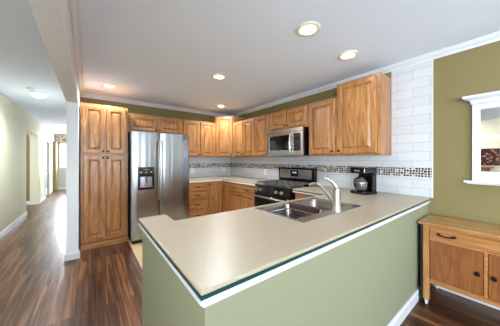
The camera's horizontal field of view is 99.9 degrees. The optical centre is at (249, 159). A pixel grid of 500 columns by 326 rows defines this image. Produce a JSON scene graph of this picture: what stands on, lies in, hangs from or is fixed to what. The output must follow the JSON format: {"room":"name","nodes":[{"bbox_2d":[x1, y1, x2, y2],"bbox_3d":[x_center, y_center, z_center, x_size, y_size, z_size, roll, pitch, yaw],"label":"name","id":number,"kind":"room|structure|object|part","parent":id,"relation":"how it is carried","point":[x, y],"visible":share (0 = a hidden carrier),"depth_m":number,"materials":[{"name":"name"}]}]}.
{"room":"kitchen","nodes":[
{"label":"kitchen","id":0,"kind":"room"},
{"bbox_2d":[0,93,54,232],"bbox_3d":[-4.527,0.106,3.836,0.180,2.420,13.400,0,0,-38],"label":"wall","id":1,"kind":"structure","parent":0,"point":[15,123],"depth_m":4.41,"materials":[{"name":"beige paint"}]},
{"bbox_2d":[0,211,26,238],"bbox_3d":[-2.817,1.268,1.775,0.016,0.094,8.049,0,0,-38],"label":"baseboard","id":2,"kind":"structure","parent":1,"relation":"attached to","point":[4,232],"depth_m":4.00,"materials":[{"name":"white paint"}]},
{"bbox_2d":[46,143,46,194],"bbox_3d":[-7.261,0.344,7.473,0.100,1.925,0.900,0,0,-38],"label":"door","id":3,"kind":"structure","parent":1,"relation":"in","point":[46,143],"depth_m":7.63,"materials":[{"name":"white paint"}]},
{"bbox_2d":[45,138,49,198],"bbox_3d":[-7.222,0.296,7.503,0.018,2.040,1.120,0,0,-38],"label":"trim","id":4,"kind":"structure","parent":1,"relation":"attached to","point":[46,139],"depth_m":7.26,"materials":[{"name":"white paint"}]},
{"bbox_2d":[26,134,29,200],"bbox_3d":[-7.231,0.106,5.679,1.860,2.420,0.100,0,0,-38],"label":"wall","id":5,"kind":"structure","parent":0,"point":[27,135],"depth_m":6.16,"materials":[{"name":"brown paint"}]},
{"bbox_2d":[53,142,57,190],"bbox_3d":[-8.262,0.291,8.923,0.100,2.050,0.620,0,0,-38],"label":"wall","id":6,"kind":"structure","parent":0,"point":[55,145],"depth_m":8.70,"materials":[{"name":"brown paint"}]},
{"bbox_2d":[55,134,65,186],"bbox_3d":[-7.529,0.106,9.954,6.600,2.420,0.120,0,0,-38],"label":"wall","id":7,"kind":"structure","parent":0,"point":[61,171],"depth_m":9.27,"materials":[{"name":"beige paint"}]},
{"bbox_2d":[56,135,65,143],"bbox_3d":[-8.013,-0.874,9.435,1.060,0.380,0.109,0,0,-38],"label":"valance","id":8,"kind":"object","parent":7,"relation":"hanging from","point":[60,139],"visible":0.32,"depth_m":9.21,"materials":[{"name":"fabric"}]},
{"bbox_2d":[59,144,65,167],"bbox_3d":[-8.053,-0.194,9.487,0.836,1.176,0.060,0,0,-38],"label":"window","id":9,"kind":"structure","parent":7,"relation":"in","point":[60,148],"depth_m":9.26,"materials":[{"name":"white paint"}]},
{"bbox_2d":[66,82,79,252],"bbox_3d":[-4.101,0.106,5.059,0.123,2.420,5.780,0,0,-38],"label":"wall","id":10,"kind":"structure","parent":0,"point":[72,109],"depth_m":2.77,"materials":[{"name":"white paint"}]},
{"bbox_2d":[28,0,77,102],"bbox_3d":[-0.016,-0.926,-0.252,0.123,0.355,7.620,0,0,-38],"label":"beam","id":11,"kind":"structure","parent":10,"relation":"attached to","point":[52,17],"depth_m":1.36,"materials":[{"name":"white paint"}]},
{"bbox_2d":[64,249,79,261],"bbox_3d":[-4.093,1.268,5.048,0.156,0.094,5.787,0,0,-38],"label":"baseboard","id":12,"kind":"structure","parent":10,"relation":"attached to","point":[73,255],"depth_m":2.76,"materials":[{"name":"white paint"}]},
{"bbox_2d":[80,97,230,177],"bbox_3d":[-1.684,0.106,4.450,2.965,2.420,0.132,0,0,-38],"label":"wall","id":13,"kind":"structure","parent":0,"point":[132,108],"depth_m":4.69,"materials":[{"name":"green paint"}]},
{"bbox_2d":[128,113,182,134],"bbox_3d":[-1.820,-0.649,4.058,0.965,0.330,0.344,0,0,-38],"label":"upper cabinet","id":14,"kind":"object","parent":13,"relation":"attached to","point":[136,122],"visible":0.84,"depth_m":3.91,"materials":[{"name":"brown wood"}]},
{"bbox_3d":[-1.921,-0.651,3.807,0.445,0.275,0.022,0,0,-38],"label":"door","id":15,"kind":"part","parent":14,"relation":"part of","materials":[{"name":"brown wood"}]},
{"bbox_3d":[-1.552,-0.651,4.091,0.445,0.275,0.022,0,0,-38],"label":"door","id":16,"kind":"part","parent":14,"relation":"part of","materials":[{"name":"brown wood"}]},
{"bbox_2d":[183,119,214,156],"bbox_3d":[-1.143,-0.434,4.574,0.733,0.760,0.336,0,0,-38],"label":"upper cabinet","id":17,"kind":"object","parent":13,"relation":"attached to","point":[201,134],"visible":0.87,"depth_m":4.48,"materials":[{"name":"brown wood"}]},
{"bbox_3d":[-1.206,-0.431,4.357,0.340,0.715,0.022,0,0,-38],"label":"door","id":18,"kind":"part","parent":17,"relation":"part of","materials":[{"name":"brown wood"}]},
{"bbox_3d":[-0.917,-0.431,4.579,0.340,0.715,0.022,0,0,-38],"label":"door","id":19,"kind":"part","parent":17,"relation":"part of","materials":[{"name":"brown wood"}]},
{"bbox_2d":[0,0,499,134],"bbox_3d":[-2.472,-1.144,3.460,6.900,0.080,16.700,0,0,-38],"label":"ceiling","id":20,"kind":"structure","parent":0,"point":[162,52],"depth_m":2.02,"materials":[{"name":"white paint"}]},
{"bbox_2d":[26,86,35,90],"bbox_3d":[-3.371,-1.083,3.236,0.112,0.040,0.112,0,0,-38],"label":"smoke detector","id":21,"kind":"object","parent":20,"relation":"attached to","point":[27,87],"visible":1,"depth_m":3.21,"materials":[{"name":"white plastic"}]},
{"bbox_2d":[29,91,47,97],"bbox_3d":[-3.525,-1.068,3.509,0.214,0.070,0.214,0,0,-38],"label":"flush light","id":22,"kind":"object","parent":20,"relation":"attached to","point":[33,93],"visible":1,"depth_m":3.46,"materials":[{"name":"white glass"}]},
{"bbox_2d":[101,84,116,88],"bbox_3d":[-2.115,-1.098,3.155,0.200,0.012,0.200,0,0,-38],"label":"recessed light","id":23,"kind":"object","parent":20,"relation":"in","point":[111,86],"visible":1,"depth_m":3.15,"materials":[{"name":"beige glass"}]},
{"bbox_2d":[211,74,226,79],"bbox_3d":[-0.413,-1.098,2.799,0.200,0.012,0.200,0,0,-38],"label":"recessed light","id":24,"kind":"object","parent":20,"relation":"in","point":[214,76],"visible":1,"depth_m":2.79,"materials":[{"name":"beige glass"}]},
{"bbox_2d":[296,21,320,36],"bbox_3d":[0.492,-1.098,1.778,0.200,0.012,0.200,0,0,-38],"label":"recessed light","id":25,"kind":"object","parent":20,"relation":"in","point":[309,28],"visible":1,"depth_m":1.76,"materials":[{"name":"beige"}]},
{"bbox_3d":[0.492,-1.100,1.778,0.099,0.006,0.099,0,0,-38],"label":"bulb","id":26,"kind":"part","parent":25,"relation":"part of","materials":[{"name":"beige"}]},
{"bbox_2d":[338,50,358,59],"bbox_3d":[1.036,-1.098,2.222,0.200,0.012,0.200,0,0,-38],"label":"recessed light","id":27,"kind":"object","parent":20,"relation":"in","point":[350,54],"visible":1,"depth_m":2.21,"materials":[{"name":"beige glass"}]},
{"bbox_2d":[0,189,499,325],"bbox_3d":[-2.512,1.346,3.430,6.800,0.060,16.700,0,0,-38],"label":"floor","id":28,"kind":"structure","parent":0,"point":[103,286],"depth_m":2.18,"materials":[{"name":"brown wood"}]},
{"bbox_2d":[80,102,127,250],"bbox_3d":[-2.374,0.246,3.430,0.595,2.140,0.656,0,0,-38],"label":"pantry cabinet","id":29,"kind":"object","parent":28,"relation":"on","point":[103,128],"visible":1,"depth_m":3.17,"materials":[{"name":"brown wood"}]},
{"bbox_3d":[-2.305,-0.439,3.113,0.262,0.700,0.022,0,0,-38],"label":"door","id":30,"kind":"part","parent":29,"relation":"part of","materials":[{"name":"brown wood"}]},
{"bbox_3d":[-2.305,0.561,3.113,0.262,1.240,0.022,0,0,-38],"label":"door","id":31,"kind":"part","parent":29,"relation":"part of","materials":[{"name":"brown wood"}]},
{"bbox_3d":[-2.196,-0.074,3.198,0.595,0.024,0.020,0,0,-38],"label":"rail","id":32,"kind":"part","parent":29,"relation":"part of","materials":[{"name":"brown wood"}]},
{"bbox_3d":[-2.085,-0.439,3.282,0.262,0.700,0.022,0,0,-38],"label":"door","id":33,"kind":"part","parent":29,"relation":"part of","materials":[{"name":"brown wood"}]},
{"bbox_3d":[-2.085,0.561,3.282,0.262,1.240,0.022,0,0,-38],"label":"door","id":34,"kind":"part","parent":29,"relation":"part of","materials":[{"name":"brown wood"}]},
{"bbox_2d":[128,131,188,243],"bbox_3d":[-1.674,0.436,3.792,0.924,1.750,0.868,0,0,-38],"label":"refrigerator","id":35,"kind":"object","parent":28,"relation":"on","point":[158,163],"visible":0.86,"depth_m":3.44,"materials":[{"name":"grey metal"}]},
{"bbox_3d":[-1.482,1.286,3.543,0.900,0.050,0.044,0,0,-38],"label":"kick plate","id":36,"kind":"part","parent":35,"relation":"part of","materials":[{"name":"black plastic"}]},
{"bbox_3d":[-1.673,0.408,3.375,0.416,1.695,0.070,0,0,-38],"label":"door","id":37,"kind":"part","parent":35,"relation":"part of","materials":[{"name":"silver metal"}]},
{"bbox_3d":[-1.490,0.166,3.435,0.025,1.000,0.078,0,0,-38],"label":"handle","id":38,"kind":"part","parent":35,"relation":"part of","materials":[{"name":"silver metal"}]},
{"bbox_3d":[-1.444,0.166,3.470,0.025,1.000,0.078,0,0,-38],"label":"handle","id":39,"kind":"part","parent":35,"relation":"part of","materials":[{"name":"silver metal"}]},
{"bbox_3d":[-1.304,0.408,3.658,0.502,1.695,0.070,0,0,-38],"label":"door","id":40,"kind":"part","parent":35,"relation":"part of","materials":[{"name":"silver metal"}]},
{"bbox_2d":[189,182,206,217],"bbox_3d":[-1.198,0.882,4.338,0.420,0.868,0.652,0,0,-38],"label":"base cabinet","id":41,"kind":"object","parent":28,"relation":"on","point":[198,190],"visible":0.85,"depth_m":4.11,"materials":[{"name":"brown wood"}]},
{"bbox_3d":[-1.028,1.089,4.117,0.390,0.205,0.020,0,0,-38],"label":"drawer","id":42,"kind":"part","parent":41,"relation":"part of","materials":[{"name":"brown wood"}]},
{"bbox_3d":[-1.028,0.883,4.117,0.390,0.175,0.020,0,0,-38],"label":"drawer","id":43,"kind":"part","parent":41,"relation":"part of","materials":[{"name":"brown wood"}]},
{"bbox_3d":[-1.028,0.704,4.117,0.390,0.155,0.020,0,0,-38],"label":"drawer","id":44,"kind":"part","parent":41,"relation":"part of","materials":[{"name":"brown wood"}]},
{"bbox_3d":[-1.028,0.541,4.117,0.390,0.140,0.020,0,0,-38],"label":"drawer","id":45,"kind":"part","parent":41,"relation":"part of","materials":[{"name":"brown wood"}]},
{"bbox_2d":[207,181,228,214],"bbox_3d":[-0.591,0.882,4.673,0.945,0.868,0.854,0,0,-38],"label":"base cabinet","id":46,"kind":"object","parent":28,"relation":"on","point":[217,191],"visible":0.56,"depth_m":4.33,"materials":[{"name":"brown wood"}]},
{"bbox_3d":[-0.724,0.831,4.349,0.298,0.720,0.022,0,0,-38],"label":"door","id":47,"kind":"part","parent":46,"relation":"part of","materials":[{"name":"brown wood"}]},
{"bbox_3d":[-0.508,0.831,4.350,0.022,0.720,0.220,0,0,-38],"label":"door","id":48,"kind":"part","parent":46,"relation":"part of","materials":[{"name":"brown wood"}]},
{"bbox_2d":[189,175,266,185],"bbox_3d":[-0.494,0.424,4.192,1.372,0.044,1.732,0,0,-38],"label":"countertop","id":49,"kind":"structure","parent":46,"relation":"on","point":[235,179],"depth_m":4.22,"materials":[{"name":"beige"}]},
{"bbox_3d":[-0.494,0.433,4.192,1.370,0.027,1.730,0,0,-38],"label":"edge rail","id":50,"kind":"part","parent":49,"relation":"part of","materials":[{"name":"beige"}]},
{"bbox_2d":[229,182,254,210],"bbox_3d":[0.055,0.882,4.076,0.651,0.868,0.868,0,0,-38],"label":"base cabinet","id":51,"kind":"object","parent":28,"relation":"on","point":[241,196],"visible":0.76,"depth_m":3.91,"materials":[{"name":"brown wood"}]},
{"bbox_3d":[-0.294,0.911,4.072,0.022,0.560,0.400,0,0,-38],"label":"door","id":52,"kind":"part","parent":51,"relation":"part of","materials":[{"name":"brown wood"}]},
{"bbox_3d":[-0.166,0.543,3.906,0.020,0.145,0.820,0,0,-38],"label":"drawer","id":53,"kind":"part","parent":51,"relation":"part of","materials":[{"name":"brown wood"}]},
{"bbox_3d":[-0.038,0.911,3.739,0.022,0.560,0.400,0,0,-38],"label":"door","id":54,"kind":"part","parent":51,"relation":"part of","materials":[{"name":"brown wood"}]},
{"bbox_2d":[253,167,316,206],"bbox_3d":[0.530,0.727,3.366,0.725,1.178,0.762,0,0,-38],"label":"gas stove","id":55,"kind":"object","parent":28,"relation":"on","point":[290,178],"visible":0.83,"depth_m":3.30,"materials":[{"name":"black metal"}]},
{"bbox_3d":[0.270,0.579,3.166,0.069,0.026,0.704,0,0,-38],"label":"handle","id":56,"kind":"part","parent":55,"relation":"part of","materials":[{"name":"silver metal"}]},
{"bbox_3d":[0.315,0.825,3.201,0.046,0.562,0.752,0,0,-38],"label":"oven door","id":57,"kind":"part","parent":55,"relation":"part of","materials":[{"name":"black glass"}]},
{"bbox_3d":[0.318,0.481,3.203,0.040,0.119,0.756,0,0,-38],"label":"control panel","id":58,"kind":"part","parent":55,"relation":"part of","materials":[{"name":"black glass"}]},
{"bbox_2d":[255,183,308,189],"bbox_3d":[0.537,0.412,3.372,0.567,0.016,0.762,0,0,-38],"label":"cooktop","id":59,"kind":"object","parent":55,"relation":"in","point":[262,185],"depth_m":3.15,"materials":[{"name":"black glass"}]},
{"bbox_2d":[295,192,313,199],"bbox_3d":[0.988,0.882,2.864,0.651,0.868,0.500,0,0,-38],"label":"base cabinet","id":60,"kind":"object","parent":28,"relation":"on","point":[297,195],"visible":0.04,"depth_m":2.80,"materials":[{"name":"brown wood"}]},
{"bbox_3d":[0.766,0.543,2.694,0.020,0.145,0.470,0,0,-38],"label":"drawer","id":61,"kind":"part","parent":60,"relation":"part of","materials":[{"name":"brown wood"}]},
{"bbox_2d":[420,224,432,300],"bbox_3d":[1.734,0.956,2.060,0.390,0.720,0.016,0,0,-38],"label":"panel","id":62,"kind":"object","parent":28,"relation":"on","point":[421,225],"visible":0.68,"depth_m":1.94,"materials":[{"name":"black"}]},
{"bbox_2d":[418,214,499,307],"bbox_3d":[1.968,0.941,1.735,0.453,0.750,0.838,0,0,-38],"label":"sideboard","id":63,"kind":"object","parent":28,"relation":"on","point":[462,256],"visible":1,"depth_m":1.74,"materials":[{"name":"brown wood"}]},
{"bbox_3d":[1.608,0.926,1.915,0.044,0.669,0.044,0,0,-38],"label":"leg","id":64,"kind":"part","parent":63,"relation":"part of","materials":[{"name":"brown wood"}]},
{"bbox_3d":[1.664,0.654,1.787,0.031,0.026,0.128,0,0,-38],"label":"handle","id":65,"kind":"part","parent":63,"relation":"part of","materials":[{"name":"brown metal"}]},
{"bbox_3d":[1.717,0.892,1.763,0.021,0.339,0.324,0,0,-38],"label":"door","id":66,"kind":"part","parent":63,"relation":"part of","materials":[{"name":"brown wood"}]},
{"bbox_3d":[1.824,0.657,1.625,0.027,0.093,0.673,0,0,-38],"label":"drawer","id":67,"kind":"part","parent":63,"relation":"part of","materials":[{"name":"brown wood"}]},
{"bbox_3d":[1.930,0.892,1.486,0.021,0.339,0.324,0,0,-38],"label":"door","id":68,"kind":"part","parent":63,"relation":"part of","materials":[{"name":"brown wood"}]},
{"bbox_2d":[142,204,428,325],"bbox_3d":[0.580,0.889,1.831,2.567,0.853,0.970,0,0,-38],"label":"wall","id":69,"kind":"structure","parent":0,"point":[366,279],"depth_m":1.14,"materials":[{"name":"green paint"}]},
{"bbox_2d":[138,186,429,307],"bbox_3d":[0.466,0.432,1.953,2.579,0.060,1.336,0,0,-38],"label":"countertop","id":70,"kind":"structure","parent":69,"relation":"on","point":[218,256],"depth_m":1.10,"materials":[{"name":"beige laminate"}]},
{"bbox_2d":[254,197,360,222],"bbox_3d":[0.498,0.495,1.764,0.800,0.195,0.500,0,0,-38],"label":"sink","id":71,"kind":"object","parent":70,"relation":"in","point":[325,205],"visible":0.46,"depth_m":1.83,"materials":[{"name":"silver metal"}]},
{"bbox_2d":[270,208,312,217],"bbox_3d":[0.325,0.507,1.668,0.271,0.158,0.300,0,0,-38],"label":"dish rack","id":72,"kind":"object","parent":71,"relation":"in","point":[284,208],"visible":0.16,"depth_m":1.78,"materials":[{"name":"silver metal"}]},
{"bbox_3d":[0.328,0.497,1.670,0.357,0.191,0.388,0,0,-38],"label":"bowl","id":73,"kind":"part","parent":71,"relation":"part of","materials":[{"name":"silver metal"}]},
{"bbox_2d":[289,202,320,217],"bbox_3d":[0.461,0.460,1.799,0.040,0.134,0.300,0,0,-38],"label":"mat","id":74,"kind":"object","parent":71,"relation":"on","point":[305,208],"visible":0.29,"depth_m":1.80,"materials":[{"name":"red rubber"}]},
{"bbox_3d":[0.632,0.497,1.904,0.357,0.191,0.388,0,0,-38],"label":"bowl","id":75,"kind":"part","parent":71,"relation":"part of","materials":[{"name":"silver metal"}]},
{"bbox_3d":[0.572,0.455,1.825,2.568,0.016,0.988,0,0,-38],"label":"trim","id":76,"kind":"part","parent":70,"relation":"part of","materials":[{"name":"white paint"}]},
{"bbox_2d":[309,177,341,211],"bbox_3d":[0.586,0.266,1.697,0.134,0.263,0.278,0,0,-38],"label":"faucet","id":77,"kind":"object","parent":70,"relation":"on","point":[335,199],"visible":1,"depth_m":1.62,"materials":[{"name":"silver metal"}]},
{"bbox_3d":[0.595,0.273,1.724,0.042,0.159,0.247,0,0,-42],"label":"spout","id":78,"kind":"part","parent":77,"relation":"part of","materials":[{"name":"silver metal"}]},
{"bbox_3d":[0.627,0.185,1.634,0.129,0.101,0.039,0,0,0],"label":"lever","id":79,"kind":"part","parent":77,"relation":"part of","materials":[{"name":"silver metal"}]},
{"bbox_2d":[350,167,376,194],"bbox_3d":[1.319,0.246,2.482,0.265,0.310,0.200,0,0,-23],"label":"coffee maker","id":80,"kind":"object","parent":70,"relation":"on","point":[365,183],"visible":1,"depth_m":2.43,"materials":[{"name":"black plastic"}]},
{"bbox_3d":[1.405,0.266,2.519,0.073,0.200,0.190,0,0,-23],"label":"water tank","id":81,"kind":"part","parent":80,"relation":"part of","materials":[{"name":"black plastic"}]},
{"bbox_2d":[387,286,419,325],"bbox_3d":[0.571,1.268,1.814,2.567,0.094,0.987,0,0,-38],"label":"baseboard","id":82,"kind":"structure","parent":69,"relation":"attached to","point":[397,320],"depth_m":1.76,"materials":[{"name":"white paint"}]},
{"bbox_2d":[231,40,499,223],"bbox_3d":[2.121,0.106,2.022,0.132,2.420,8.620,0,0,-38],"label":"wall","id":83,"kind":"structure","parent":0,"point":[476,70],"depth_m":2.21,"materials":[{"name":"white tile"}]},
{"bbox_2d":[209,116,244,156],"bbox_3d":[-0.534,-0.509,4.878,0.596,0.910,0.591,0,0,-38],"label":"upper cabinet","id":84,"kind":"object","parent":83,"relation":"attached to","point":[224,125],"visible":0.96,"depth_m":4.66,"materials":[{"name":"brown wood"}]},
{"bbox_3d":[-0.568,-0.506,4.663,0.370,0.865,0.022,0,0,7],"label":"door","id":85,"kind":"part","parent":84,"relation":"part of","materials":[{"name":"brown wood"}]},
{"bbox_2d":[234,117,254,156],"bbox_3d":[-0.028,-0.434,4.426,0.344,0.760,0.742,0,0,-38],"label":"upper cabinet","id":86,"kind":"object","parent":83,"relation":"attached to","point":[244,130],"visible":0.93,"depth_m":4.29,"materials":[{"name":"brown wood"}]},
{"bbox_3d":[-0.248,-0.431,4.487,0.022,0.715,0.340,0,0,-38],"label":"door","id":87,"kind":"part","parent":86,"relation":"part of","materials":[{"name":"brown wood"}]},
{"bbox_3d":[-0.026,-0.431,4.198,0.022,0.715,0.340,0,0,-38],"label":"door","id":88,"kind":"part","parent":86,"relation":"part of","materials":[{"name":"brown wood"}]},
{"bbox_2d":[255,114,280,156],"bbox_3d":[0.324,-0.434,3.969,0.344,0.760,0.408,0,0,-38],"label":"upper cabinet","id":89,"kind":"object","parent":83,"relation":"attached to","point":[262,123],"visible":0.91,"depth_m":3.87,"materials":[{"name":"brown wood"}]},
{"bbox_3d":[0.215,-0.431,3.885,0.022,0.715,0.364,0,0,-38],"label":"door","id":90,"kind":"part","parent":89,"relation":"part of","materials":[{"name":"brown wood"}]},
{"bbox_2d":[68,0,499,115],"bbox_3d":[0.830,-1.073,1.180,2.964,0.060,8.139,0,0,-38],"label":"trim","id":91,"kind":"structure","parent":83,"relation":"attached to","point":[74,6],"depth_m":2.42,"materials":[{"name":"white paint"}]},
{"bbox_2d":[270,104,308,130],"bbox_3d":[0.702,-0.649,3.477,0.344,0.330,0.830,0,0,-38],"label":"upper cabinet","id":92,"kind":"object","parent":83,"relation":"attached to","point":[298,116],"visible":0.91,"depth_m":3.33,"materials":[{"name":"brown wood"}]},
{"bbox_3d":[0.473,-0.651,3.550,0.022,0.275,0.375,0,0,-38],"label":"door","id":93,"kind":"part","parent":92,"relation":"part of","materials":[{"name":"brown wood"}]},
{"bbox_2d":[267,126,308,155],"bbox_3d":[0.661,-0.269,3.443,0.442,0.420,0.770,0,0,-38],"label":"microwave","id":94,"kind":"object","parent":92,"relation":"attached to","point":[290,141],"visible":0.96,"depth_m":3.23,"materials":[{"name":"silver metal"}]},
{"bbox_3d":[0.482,-0.237,3.418,0.028,0.356,0.590,0,0,-38],"label":"door","id":95,"kind":"part","parent":94,"relation":"part of","materials":[{"name":"silver metal"}]},
{"bbox_3d":[0.609,-0.244,3.194,0.056,0.326,0.026,0,0,-38],"label":"handle","id":96,"kind":"part","parent":94,"relation":"part of","materials":[{"name":"silver metal"}]},
{"bbox_3d":[0.696,-0.264,3.116,0.002,0.260,0.130,0,0,-38],"label":"control panel","id":97,"kind":"part","parent":94,"relation":"part of","materials":[{"name":"black glass"}]},
{"bbox_3d":[0.717,-0.237,3.112,0.028,0.356,0.178,0,0,-38],"label":"control frame","id":98,"kind":"part","parent":94,"relation":"part of","materials":[{"name":"silver metal"}]},
{"bbox_3d":[0.714,-0.651,3.236,0.022,0.275,0.375,0,0,-38],"label":"door","id":99,"kind":"part","parent":92,"relation":"part of","materials":[{"name":"brown wood"}]},
{"bbox_2d":[309,97,346,155],"bbox_3d":[1.089,-0.434,2.974,0.344,0.760,0.434,0,0,-38],"label":"upper cabinet","id":100,"kind":"object","parent":83,"relation":"attached to","point":[323,113],"visible":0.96,"depth_m":2.86,"materials":[{"name":"brown wood"}]},
{"bbox_3d":[0.980,-0.431,2.890,0.022,0.715,0.390,0,0,-38],"label":"door","id":101,"kind":"part","parent":100,"relation":"part of","materials":[{"name":"brown wood"}]},
{"bbox_2d":[337,72,390,155],"bbox_3d":[1.380,-0.509,2.595,0.344,0.910,0.518,0,0,-38],"label":"upper cabinet","id":102,"kind":"object","parent":83,"relation":"attached to","point":[364,103],"visible":1,"depth_m":2.45,"materials":[{"name":"brown wood"}]},
{"bbox_3d":[1.266,-0.506,2.518,0.022,0.865,0.460,0,0,-38],"label":"door","id":103,"kind":"part","parent":102,"relation":"part of","materials":[{"name":"brown wood"}]},
{"bbox_2d":[433,284,499,309],"bbox_3d":[3.191,1.268,0.527,0.016,0.094,4.225,0,0,-38],"label":"baseboard","id":104,"kind":"structure","parent":83,"relation":"attached to","point":[456,293],"depth_m":1.98,"materials":[{"name":"white paint"}]},
{"bbox_2d":[462,91,499,185],"bbox_3d":[2.268,-0.179,1.668,0.090,0.811,0.820,0,0,-38],"label":"wall mirror","id":105,"kind":"object","parent":83,"relation":"attached to","point":[485,106],"visible":1,"depth_m":1.89,"materials":[{"name":"white paint"}]},
{"bbox_3d":[2.268,-0.544,1.668,0.090,0.080,0.820,0,0,-38],"label":"cornice","id":106,"kind":"part","parent":105,"relation":"part of","materials":[{"name":"white paint"}]},
{"bbox_3d":[2.291,-0.154,1.686,0.032,0.700,0.704,0,0,-38],"label":"frame","id":107,"kind":"part","parent":105,"relation":"part of","materials":[{"name":"white paint"}]},
{"bbox_2d":[480,107,499,171],"bbox_3d":[2.296,-0.174,1.690,0.006,0.570,0.604,0,0,-38],"label":"mirror glass","id":108,"kind":"object","parent":105,"relation":"attached to","point":[489,116],"depth_m":1.88,"materials":[{"name":"white"}]}
]}

